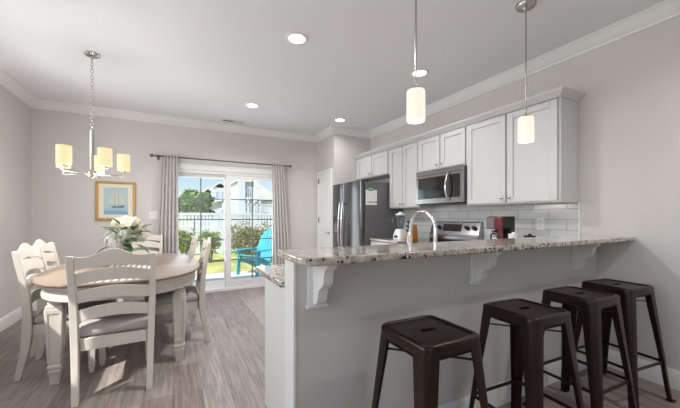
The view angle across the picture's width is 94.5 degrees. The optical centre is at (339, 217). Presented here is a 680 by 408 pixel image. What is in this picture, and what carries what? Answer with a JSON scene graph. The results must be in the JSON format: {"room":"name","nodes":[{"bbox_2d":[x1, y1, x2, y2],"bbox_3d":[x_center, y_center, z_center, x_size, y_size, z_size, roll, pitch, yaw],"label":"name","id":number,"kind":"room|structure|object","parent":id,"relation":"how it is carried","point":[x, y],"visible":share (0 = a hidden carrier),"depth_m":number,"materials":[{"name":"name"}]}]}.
{"room":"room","nodes":[
{"label":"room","id":0,"kind":"room"},
{"bbox_2d":[0,85,30,317],"bbox_3d":[-2.016,-0.151,0.165,0.140,2.740,8.779,0,0,-28],"label":"wall","id":1,"kind":"structure","parent":0,"point":[15,115],"depth_m":3.61,"materials":[{"name":"beige paint"}]},
{"bbox_2d":[0,306,21,331],"bbox_3d":[-1.947,1.151,0.201,0.016,0.137,8.779,0,0,-28],"label":"baseboard","id":2,"kind":"structure","parent":1,"relation":"attached to","point":[14,316],"depth_m":3.54,"materials":[{"name":"white paint"}]},
{"bbox_2d":[0,67,36,107],"bbox_3d":[-1.914,-1.468,0.218,0.090,0.105,8.779,0,0,-28],"label":"crown molding","id":3,"kind":"structure","parent":1,"relation":"attached to","point":[7,81],"depth_m":3.59,"materials":[{"name":"white paint"}]},
{"bbox_2d":[31,108,316,290],"bbox_3d":[-1.931,-0.151,5.257,5.059,2.740,0.140,0,0,-28],"label":"wall","id":4,"kind":"structure","parent":0,"point":[62,206],"depth_m":4.58,"materials":[{"name":"beige paint"}]},
{"bbox_2d":[32,296,144,310],"bbox_3d":[-3.328,1.151,4.428,1.534,0.137,0.016,0,0,-28],"label":"baseboard","id":5,"kind":"structure","parent":4,"relation":"attached to","point":[34,304],"depth_m":4.56,"materials":[{"name":"white paint"}]},
{"bbox_2d":[95,181,135,220],"bbox_3d":[-3.200,-0.229,4.490,0.474,0.555,0.026,0,0,-28],"label":"framed picture","id":6,"kind":"object","parent":4,"relation":"attached to","point":[113,200],"visible":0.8,"depth_m":4.48,"materials":[{"name":"beige"}]},
{"bbox_2d":[104,187,127,214],"bbox_3d":[-3.200,-0.229,4.489,0.284,0.385,0.004,0,0,-28],"label":"print","id":7,"kind":"object","parent":6,"relation":"attached to","point":[115,198],"depth_m":4.49,"materials":[{"name":"blue paper"}]},
{"bbox_2d":[149,211,157,218],"bbox_3d":[-2.792,-0.029,4.710,0.113,0.115,0.020,0,0,-28],"label":"light switch","id":8,"kind":"object","parent":4,"relation":"attached to","point":[152,214],"visible":1,"depth_m":4.71,"materials":[{"name":"white plastic"}]},
{"bbox_2d":[32,99,316,141],"bbox_3d":[-2.202,-1.468,4.983,4.045,0.105,0.090,0,0,-28],"label":"crown molding","id":9,"kind":"structure","parent":4,"relation":"attached to","point":[40,103],"depth_m":4.73,"materials":[{"name":"white paint"}]},
{"bbox_2d":[150,154,291,168],"bbox_3d":[-1.849,-0.901,5.153,2.166,0.080,0.120,0,0,-28],"label":"curtain rod","id":10,"kind":"object","parent":4,"relation":"attached to","point":[151,155],"visible":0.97,"depth_m":5.04,"materials":[{"name":"grey metal"}]},
{"bbox_2d":[158,155,178,253],"bbox_3d":[-2.578,0.134,4.718,0.279,2.130,0.085,0,0,-28],"label":"curtain","id":11,"kind":"object","parent":10,"relation":"hanging from","point":[168,220],"visible":0.66,"depth_m":4.72,"materials":[{"name":"grey fabric"}]},
{"bbox_2d":[272,163,289,264],"bbox_3d":[-1.038,0.134,5.535,0.323,2.130,0.087,0,0,-28],"label":"curtain","id":12,"kind":"object","parent":10,"relation":"hanging from","point":[279,204],"visible":0.72,"depth_m":5.51,"materials":[{"name":"grey fabric"}]},
{"bbox_2d":[178,163,272,292],"bbox_3d":[-1.881,0.192,5.268,1.830,2.055,0.166,0,0,-28],"label":"door","id":13,"kind":"structure","parent":4,"relation":"in","point":[200,171],"depth_m":5.24,"materials":[{"name":"white paint"}]},
{"bbox_2d":[0,0,665,134],"bbox_3d":[0.157,-1.581,1.317,5.059,0.120,9.059,0,0,-28],"label":"ceiling","id":14,"kind":"structure","parent":0,"point":[204,60],"depth_m":2.84,"materials":[{"name":"white paint"}]},
{"bbox_2d":[55,51,129,177],"bbox_3d":[-2.317,-0.944,2.951,0.573,1.155,0.560,0,0,-28],"label":"chandelier","id":15,"kind":"object","parent":14,"relation":"hanging from","point":[100,162],"visible":1,"depth_m":2.90,"materials":[{"name":"beige glass"}]},
{"bbox_2d":[221,118,245,123],"bbox_3d":[-1.693,-1.515,4.988,0.360,0.016,0.140,0,0,-28],"label":"ceiling vent","id":16,"kind":"object","parent":14,"relation":"in","point":[222,119],"visible":1,"depth_m":4.98,"materials":[{"name":"white metal"}]},
{"bbox_2d":[245,103,259,107],"bbox_3d":[-1.193,-1.517,4.285,0.196,0.008,0.196,0,0,-28],"label":"recessed light","id":17,"kind":"object","parent":14,"relation":"in","point":[250,105],"visible":1,"depth_m":4.28,"materials":[{"name":"white paint"}]},
{"bbox_2d":[285,32,308,44],"bbox_3d":[-0.366,-1.517,2.677,0.196,0.008,0.196,0,0,-28],"label":"recessed light","id":18,"kind":"object","parent":14,"relation":"in","point":[295,38],"visible":1,"depth_m":2.67,"materials":[{"name":"white paint"}]},
{"bbox_2d":[334,118,345,121],"bbox_3d":[0.000,-1.517,4.926,0.196,0.008,0.196,0,0,-28],"label":"recessed light","id":19,"kind":"object","parent":14,"relation":"in","point":[336,119],"visible":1,"depth_m":4.93,"materials":[{"name":"white paint"}]},
{"bbox_2d":[406,0,424,123],"bbox_3d":[0.426,-1.028,1.766,0.132,0.986,0.132,0,0,-28],"label":"pendant light","id":20,"kind":"object","parent":14,"relation":"hanging from","point":[415,114],"visible":1,"depth_m":1.73,"materials":[{"name":"white glass"}]},
{"bbox_2d":[410,69,428,77],"bbox_3d":[0.840,-1.517,3.319,0.196,0.008,0.196,0,0,-28],"label":"recessed light","id":21,"kind":"object","parent":14,"relation":"in","point":[420,72],"visible":0.88,"depth_m":3.31,"materials":[{"name":"white paint"}]},
{"bbox_2d":[515,0,536,143],"bbox_3d":[1.328,-1.028,2.244,0.132,0.986,0.132,0,0,-28],"label":"pendant light","id":22,"kind":"object","parent":14,"relation":"hanging from","point":[526,122],"visible":1,"depth_m":2.22,"materials":[{"name":"white glass"}]},
{"bbox_2d":[0,287,679,407],"bbox_3d":[0.157,1.279,1.317,5.059,0.120,9.059,0,0,-28],"label":"floor","id":23,"kind":"structure","parent":0,"point":[227,370],"depth_m":2.43,"materials":[{"name":"wood"}]},
{"bbox_2d":[11,243,113,381],"bbox_3d":[-2.273,0.714,2.638,0.571,1.010,0.502,0,0,-28],"label":"dining chair","id":24,"kind":"object","parent":23,"relation":"on","point":[32,325],"visible":0.63,"depth_m":2.39,"materials":[{"name":"white wood"}]},
{"bbox_2d":[33,299,113,323],"bbox_3d":[-2.223,0.772,2.664,0.456,0.084,0.448,0,0,-28],"label":"seat cushion","id":25,"kind":"object","parent":24,"relation":"on","point":[39,318],"depth_m":2.55,"materials":[{"name":"grey fabric"}]},
{"bbox_2d":[30,239,115,356],"bbox_3d":[-2.553,0.714,3.048,0.571,1.010,0.502,0,0,-26],"label":"dining chair","id":26,"kind":"object","parent":23,"relation":"on","point":[50,257],"visible":0.23,"depth_m":2.90,"materials":[{"name":"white wood"}]},
{"bbox_2d":[65,248,156,407],"bbox_3d":[-1.661,0.714,2.350,0.502,1.010,0.571,0,0,-30],"label":"dining chair","id":27,"kind":"object","parent":23,"relation":"on","point":[113,317],"visible":1,"depth_m":2.15,"materials":[{"name":"white wood"}]},
{"bbox_2d":[79,313,147,337],"bbox_3d":[-1.689,0.772,2.399,0.448,0.084,0.456,0,0,-30],"label":"seat cushion","id":28,"kind":"object","parent":27,"relation":"on","point":[119,322],"depth_m":2.23,"materials":[{"name":"grey fabric"}]},
{"bbox_2d":[32,253,199,384],"bbox_3d":[-2.004,0.837,3.012,1.220,0.764,1.903,0,0,-28],"label":"dining table","id":29,"kind":"object","parent":23,"relation":"on","point":[174,272],"visible":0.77,"depth_m":2.36,"materials":[{"name":"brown wood"}]},
{"bbox_2d":[86,279,146,283],"bbox_3d":[-1.572,0.452,2.229,0.348,0.005,0.122,0,0,-28],"label":"table runner","id":30,"kind":"object","parent":29,"relation":"on","point":[112,280],"depth_m":2.24,"materials":[{"name":"grey fabric"}]},
{"bbox_2d":[108,264,149,267],"bbox_3d":[-1.926,0.452,2.876,0.333,0.005,0.353,0,0,-28],"label":"table runner","id":31,"kind":"object","parent":29,"relation":"on","point":[128,265],"depth_m":2.87,"materials":[{"name":"grey fabric"}]},
{"bbox_3d":[-2.058,0.381,3.006,0.140,0.140,0.140,0,0,-28],"label":"vase","id":32,"kind":"object","parent":31,"relation":"on","visible":0},
{"bbox_2d":[96,215,151,253],"bbox_3d":[-2.059,0.202,2.976,0.477,0.440,0.380,0,0,31],"label":"flower bouquet","id":33,"kind":"object","parent":32,"relation":"in","point":[121,234],"visible":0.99,"depth_m":2.92,"materials":[{"name":"white plant"}]},
{"bbox_2d":[118,232,162,301],"bbox_3d":[-2.673,0.714,4.221,0.502,1.010,0.571,0,0,-28],"label":"dining chair","id":34,"kind":"object","parent":23,"relation":"on","point":[149,237],"visible":0.13,"depth_m":4.48,"materials":[{"name":"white wood"}]},
{"bbox_2d":[144,233,196,316],"bbox_3d":[-2.094,0.714,3.921,0.571,1.010,0.502,0,0,-28],"label":"dining chair","id":35,"kind":"object","parent":23,"relation":"on","point":[194,238],"visible":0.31,"depth_m":3.82,"materials":[{"name":"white wood"}]},
{"bbox_2d":[145,237,210,340],"bbox_3d":[-1.614,0.714,3.163,0.571,1.010,0.502,0,0,-28],"label":"dining chair","id":36,"kind":"object","parent":23,"relation":"on","point":[195,299],"visible":0.57,"depth_m":3.04,"materials":[{"name":"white wood"}]},
{"bbox_2d":[145,286,198,305],"bbox_3d":[-1.664,0.772,3.136,0.456,0.084,0.448,0,0,-28],"label":"seat cushion","id":37,"kind":"object","parent":36,"relation":"on","point":[192,292],"depth_m":3.00,"materials":[{"name":"grey fabric"}]},
{"bbox_2d":[265,278,284,407],"bbox_3d":[0.529,0.777,2.189,2.014,0.883,0.487,0,0,-28],"label":"base cabinet","id":38,"kind":"object","parent":23,"relation":"on","point":[274,295],"visible":0.06,"depth_m":1.71,"materials":[{"name":"white paint"}]},
{"bbox_2d":[255,264,284,287],"bbox_3d":[0.687,0.320,2.536,2.699,0.030,0.958,0,0,-28],"label":"countertop","id":39,"kind":"structure","parent":38,"relation":"on","point":[275,274],"depth_m":1.73,"materials":[{"name":"stone"}]},
{"bbox_2d":[407,210,436,242],"bbox_3d":[0.592,0.127,2.178,0.121,0.355,0.309,0,0,-28],"label":"faucet","id":40,"kind":"object","parent":39,"relation":"on","point":[409,238],"visible":0.62,"depth_m":2.15,"materials":[{"name":"silver metal"}]},
{"bbox_2d":[486,216,514,238],"bbox_3d":[1.517,0.149,2.990,0.228,0.312,0.162,0,0,-28],"label":"coffee maker","id":41,"kind":"object","parent":39,"relation":"on","point":[503,226],"visible":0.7,"depth_m":2.95,"materials":[{"name":"black plastic"}]},
{"bbox_2d":[508,232,518,237],"bbox_3d":[1.559,0.220,2.824,0.086,0.170,0.086,0,0,-28],"label":"canister","id":42,"kind":"object","parent":39,"relation":"on","point":[513,234],"visible":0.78,"depth_m":2.79,"materials":[{"name":"white ceramic"}]},
{"bbox_2d":[333,179,401,246],"bbox_3d":[0.382,0.337,5.053,0.842,1.764,0.912,0,0,-28],"label":"refrigerator","id":43,"kind":"object","parent":23,"relation":"on","point":[355,222],"visible":0.61,"depth_m":4.70,"materials":[{"name":"grey metal"}]},
{"bbox_2d":[366,190,376,204],"bbox_3d":[0.458,-0.286,4.581,0.196,0.220,0.002,0,0,-28],"label":"sheet","id":44,"kind":"object","parent":43,"relation":"attached to","point":[371,196],"visible":1,"depth_m":4.58,"materials":[{"name":"white paper"}]},
{"bbox_2d":[371,241,398,244],"bbox_3d":[0.853,0.777,4.396,0.661,0.883,0.632,0,0,-28],"label":"base cabinet","id":45,"kind":"object","parent":23,"relation":"on","point":[372,242],"visible":0.04,"depth_m":4.33,"materials":[{"name":"grey paint"}]},
{"bbox_2d":[370,237,429,243],"bbox_3d":[0.859,0.320,4.400,0.649,0.030,0.630,0,0,-28],"label":"countertop","id":46,"kind":"structure","parent":45,"relation":"on","point":[389,240],"depth_m":4.27,"materials":[{"name":"stone"}]},
{"bbox_2d":[393,212,406,239],"bbox_3d":[0.827,0.117,4.349,0.189,0.375,0.164,0,0,-28],"label":"blender","id":47,"kind":"object","parent":46,"relation":"on","point":[400,234],"visible":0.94,"depth_m":4.30,"materials":[{"name":"white plastic"}]},
{"bbox_2d":[406,221,417,239],"bbox_3d":[0.948,0.177,4.168,0.090,0.255,0.158,0,0,-28],"label":"knife block","id":48,"kind":"object","parent":46,"relation":"on","point":[414,230],"visible":0.54,"depth_m":4.12,"materials":[{"name":"brown wood"}]},
{"bbox_2d":[371,315,488,407],"bbox_3d":[0.367,0.841,1.310,0.440,0.756,0.440,0,0,-27],"label":"bar stool","id":49,"kind":"object","parent":23,"relation":"on","point":[429,339],"visible":1,"depth_m":1.22,"materials":[{"name":"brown metal"}]},
{"bbox_2d":[398,221,482,243],"bbox_3d":[1.156,0.637,3.764,0.682,1.164,0.756,0,0,-28],"label":"range","id":50,"kind":"object","parent":23,"relation":"on","point":[446,230],"visible":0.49,"depth_m":3.84,"materials":[{"name":"grey metal"}]},
{"bbox_2d":[398,240,446,242],"bbox_3d":[1.144,0.310,3.757,0.550,0.017,0.756,0,0,-28],"label":"cooktop","id":51,"kind":"object","parent":50,"relation":"in","point":[413,241],"depth_m":3.88,"materials":[{"name":"black glass"}]},
{"bbox_2d":[469,298,583,407],"bbox_3d":[0.952,0.841,1.620,0.440,0.756,0.440,0,0,-24],"label":"bar stool","id":52,"kind":"object","parent":23,"relation":"on","point":[528,320],"visible":0.98,"depth_m":1.53,"materials":[{"name":"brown metal"}]},
{"bbox_2d":[523,286,636,407],"bbox_3d":[1.479,0.841,1.938,0.440,0.756,0.440,0,0,-25],"label":"bar stool","id":53,"kind":"object","parent":23,"relation":"on","point":[591,303],"visible":0.87,"depth_m":1.83,"materials":[{"name":"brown metal"}]},
{"bbox_2d":[570,278,675,407],"bbox_3d":[1.932,0.841,2.195,0.440,0.756,0.440,0,0,-21],"label":"bar stool","id":54,"kind":"object","parent":23,"relation":"on","point":[628,292],"visible":0.72,"depth_m":2.09,"materials":[{"name":"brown metal"}]},
{"bbox_2d":[317,134,369,246],"bbox_3d":[0.055,-0.151,5.827,0.734,2.740,0.712,0,0,-28],"label":"wall","id":55,"kind":"structure","parent":0,"point":[336,152],"depth_m":5.47,"materials":[{"name":"beige paint"}]},
{"bbox_2d":[317,168,331,247],"bbox_3d":[-0.302,0.186,5.655,0.059,2.065,0.605,0,0,-28],"label":"door","id":56,"kind":"structure","parent":55,"relation":"in","point":[324,178],"depth_m":5.65,"materials":[{"name":"white paint"}]},
{"bbox_2d":[315,126,333,141],"bbox_3d":[-0.288,-1.468,5.595,0.090,0.105,0.802,0,0,-28],"label":"crown molding","id":57,"kind":"structure","parent":55,"relation":"attached to","point":[327,132],"depth_m":5.57,"materials":[{"name":"white paint"}]},
{"bbox_2d":[332,126,369,138],"bbox_3d":[0.203,-1.468,5.452,0.824,0.105,0.090,0,0,-28],"label":"crown molding","id":58,"kind":"structure","parent":55,"relation":"attached to","point":[337,130],"depth_m":5.44,"materials":[{"name":"white paint"}]},
{"bbox_2d":[296,246,596,407],"bbox_3d":[0.955,0.702,2.068,2.665,1.034,0.115,0,0,-28],"label":"wall","id":59,"kind":"structure","parent":0,"point":[337,344],"depth_m":1.67,"materials":[{"name":"beige paint"}]},
{"bbox_2d":[285,259,295,407],"bbox_3d":[-0.228,0.702,1.440,0.014,1.034,0.125,0,0,-28],"label":"trim","id":60,"kind":"structure","parent":59,"relation":"attached to","point":[290,267],"depth_m":1.42,"materials":[{"name":"white paint"}]},
{"bbox_2d":[306,265,336,308],"bbox_3d":[-0.071,0.298,1.366,0.104,0.226,0.164,0,0,-28],"label":"corbel","id":61,"kind":"object","parent":59,"relation":"attached to","point":[319,278],"visible":0.81,"depth_m":1.38,"materials":[{"name":"white paint"}]},
{"bbox_2d":[278,235,634,266],"bbox_3d":[0.990,0.169,1.942,2.720,0.032,0.360,0,0,-28],"label":"countertop","id":62,"kind":"structure","parent":59,"relation":"on","point":[311,257],"depth_m":1.57,"materials":[{"name":"stone"}]},
{"bbox_2d":[469,252,501,284],"bbox_3d":[0.870,0.298,1.865,0.104,0.226,0.164,0,0,-28],"label":"corbel","id":63,"kind":"object","parent":59,"relation":"attached to","point":[480,263],"visible":0.81,"depth_m":1.88,"materials":[{"name":"white paint"}]},
{"bbox_2d":[438,351,586,407],"bbox_3d":[0.973,1.151,2.003,2.695,0.137,0.016,0,0,-28],"label":"baseboard","id":64,"kind":"structure","parent":59,"relation":"attached to","point":[498,397],"depth_m":2.05,"materials":[{"name":"white paint"}]},
{"bbox_2d":[571,244,599,269],"bbox_3d":[1.880,0.298,2.400,0.104,0.226,0.164,0,0,-28],"label":"corbel","id":65,"kind":"object","parent":59,"relation":"attached to","point":[580,254],"visible":0.78,"depth_m":2.41,"materials":[{"name":"white paint"}]},
{"bbox_2d":[370,16,679,370],"bbox_3d":[2.326,-0.151,2.466,0.150,2.740,8.779,0,0,-28],"label":"wall","id":66,"kind":"structure","parent":0,"point":[629,109],"depth_m":2.49,"materials":[{"name":"beige paint"}]},
{"bbox_2d":[357,150,389,180],"bbox_3d":[0.625,-0.831,5.179,0.331,0.370,0.963,0,0,-28],"label":"upper cabinet","id":67,"kind":"object","parent":66,"relation":"attached to","point":[374,167],"visible":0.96,"depth_m":5.05,"materials":[{"name":"grey paint"}]},
{"bbox_2d":[390,141,434,208],"bbox_3d":[0.999,-0.571,4.474,0.331,0.890,0.630,0,0,-28],"label":"upper cabinet","id":68,"kind":"object","parent":66,"relation":"attached to","point":[404,160],"visible":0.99,"depth_m":4.37,"materials":[{"name":"grey paint"}]},
{"bbox_2d":[416,165,466,205],"bbox_3d":[1.286,-0.363,3.828,0.411,0.419,0.744,0,0,-28],"label":"microwave","id":69,"kind":"object","parent":66,"relation":"attached to","point":[443,186],"visible":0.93,"depth_m":3.70,"materials":[{"name":"grey metal"}]},
{"bbox_2d":[419,125,467,171],"bbox_3d":[1.327,-0.796,3.854,0.331,0.440,0.768,0,0,-28],"label":"upper cabinet","id":70,"kind":"object","parent":66,"relation":"attached to","point":[446,149],"visible":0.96,"depth_m":3.73,"materials":[{"name":"grey paint"}]},
{"bbox_2d":[467,97,578,205],"bbox_3d":[1.729,-0.571,3.097,0.331,0.890,0.943,0,0,-28],"label":"upper cabinet","id":71,"kind":"object","parent":66,"relation":"attached to","point":[501,170],"visible":1,"depth_m":2.88,"materials":[{"name":"grey paint"}]},
{"bbox_2d":[353,86,584,159],"bbox_3d":[1.177,-1.033,4.116,0.355,0.060,3.361,0,0,-28],"label":"crown molding","id":72,"kind":"structure","parent":71,"relation":"attached to","point":[562,91],"depth_m":3.15,"materials":[{"name":"grey paint"}]},
{"bbox_2d":[369,0,679,138],"bbox_3d":[2.396,-1.468,2.100,0.090,0.105,8.067,0,0,-28],"label":"crown molding","id":73,"kind":"structure","parent":66,"relation":"attached to","point":[666,10],"depth_m":2.83,"materials":[{"name":"white paint"}]},
{"bbox_2d":[536,218,544,229],"bbox_3d":[1.935,0.067,3.034,0.008,0.120,0.075,0,0,-28],"label":"power outlet","id":74,"kind":"object","parent":66,"relation":"attached to","point":[540,222],"visible":1,"depth_m":3.03,"materials":[{"name":"white plastic"}]},
{"bbox_2d":[578,203,580,234],"bbox_3d":[2.095,0.089,2.750,0.013,0.430,0.012,0,0,-28],"label":"trim","id":75,"kind":"structure","parent":66,"relation":"attached to","point":[579,204],"depth_m":2.75,"materials":[{"name":"white paint"}]},
{"bbox_2d":[607,350,679,390],"bbox_3d":[3.235,1.151,0.595,0.016,0.137,4.622,0,0,-28],"label":"baseboard","id":76,"kind":"structure","parent":66,"relation":"attached to","point":[653,374],"depth_m":2.33,"materials":[{"name":"white paint"}]},
{"label":"outside","id":77,"kind":"structure","parent":0,"visible":0},
{"bbox_2d":[179,223,271,273],"bbox_3d":[-15.631,1.479,40.166,70.000,0.200,74.381,0,0,-28],"label":"lawn","id":78,"kind":"structure","parent":77,"point":[215,266],"depth_m":9.33,"materials":[{"name":"green plant"}]},
{"bbox_2d":[178,229,197,254],"bbox_3d":[-4.551,0.865,9.134,0.823,1.071,0.713,0,0,-28],"label":"bush","id":79,"kind":"object","parent":78,"relation":"on","point":[185,246],"visible":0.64,"depth_m":9.05,"materials":[{"name":"green plant"}]},
{"bbox_2d":[178,188,214,235],"bbox_3d":[-10.365,-0.322,22.320,3.033,3.445,2.806,0,0,-28],"label":"tree","id":80,"kind":"object","parent":78,"relation":"on","point":[184,205],"visible":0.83,"depth_m":21.63,"materials":[{"name":"green plant"}]},
{"bbox_2d":[190,198,223,229],"bbox_3d":[-13.159,-0.351,35.184,7.300,3.460,6.100,0,0,-28],"label":"house","id":81,"kind":"structure","parent":78,"relation":"on","point":[217,204],"depth_m":32.23,"materials":[{"name":"white"}]},
{"bbox_2d":[198,229,221,262],"bbox_3d":[-3.939,0.874,9.512,0.685,1.053,0.635,0,0,-28],"label":"bush","id":82,"kind":"object","parent":78,"relation":"on","point":[214,244],"visible":0.62,"depth_m":9.48,"materials":[{"name":"green plant"}]},
{"bbox_2d":[203,181,223,203],"bbox_3d":[-16.687,-1.551,41.520,2.800,5.860,5.300,0,0,-28],"label":"house","id":83,"kind":"structure","parent":78,"relation":"on","point":[218,193],"depth_m":39.48,"materials":[{"name":"white"}]},
{"bbox_2d":[195,269,251,274],"bbox_3d":[-1.985,1.361,8.030,7.055,0.054,0.506,0,0,-28],"label":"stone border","id":84,"kind":"object","parent":78,"relation":"on","point":[247,269],"visible":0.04,"depth_m":7.73,"materials":[{"name":"beige stone"}]},
{"bbox_2d":[178,208,271,253],"bbox_3d":[-3.515,0.524,12.397,15.600,1.710,0.200,0,0,-28],"label":"vinyl fence","id":85,"kind":"object","parent":78,"relation":"on","point":[219,223],"visible":0.11,"depth_m":11.80,"materials":[{"name":"white plastic"}]},
{"bbox_2d":[222,180,271,233],"bbox_3d":[-8.199,-0.841,27.854,3.900,4.440,7.500,0,0,-28],"label":"house","id":86,"kind":"structure","parent":78,"relation":"on","point":[240,189],"depth_m":25.37,"materials":[{"name":"white"}]},
{"bbox_2d":[231,221,271,261],"bbox_3d":[-2.701,0.779,9.567,1.578,1.371,1.379,0,0,-28],"label":"bush","id":87,"kind":"object","parent":78,"relation":"on","point":[256,233],"visible":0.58,"depth_m":9.44,"materials":[{"name":"green plant"}]},
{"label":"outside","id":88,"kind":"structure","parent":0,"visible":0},
{"bbox_2d":[193,270,263,281],"bbox_3d":[-1.805,1.349,6.609,8.000,0.099,2.131,0,0,-28],"label":"floor","id":89,"kind":"structure","parent":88,"point":[243,274],"depth_m":6.87,"materials":[{"name":"concrete"}]},
{"bbox_2d":[232,228,271,276],"bbox_3d":[-1.889,0.789,7.323,0.740,1.020,0.978,0,0,24],"label":"chair","id":90,"kind":"object","parent":89,"relation":"on","point":[263,248],"visible":0.7,"depth_m":7.33,"materials":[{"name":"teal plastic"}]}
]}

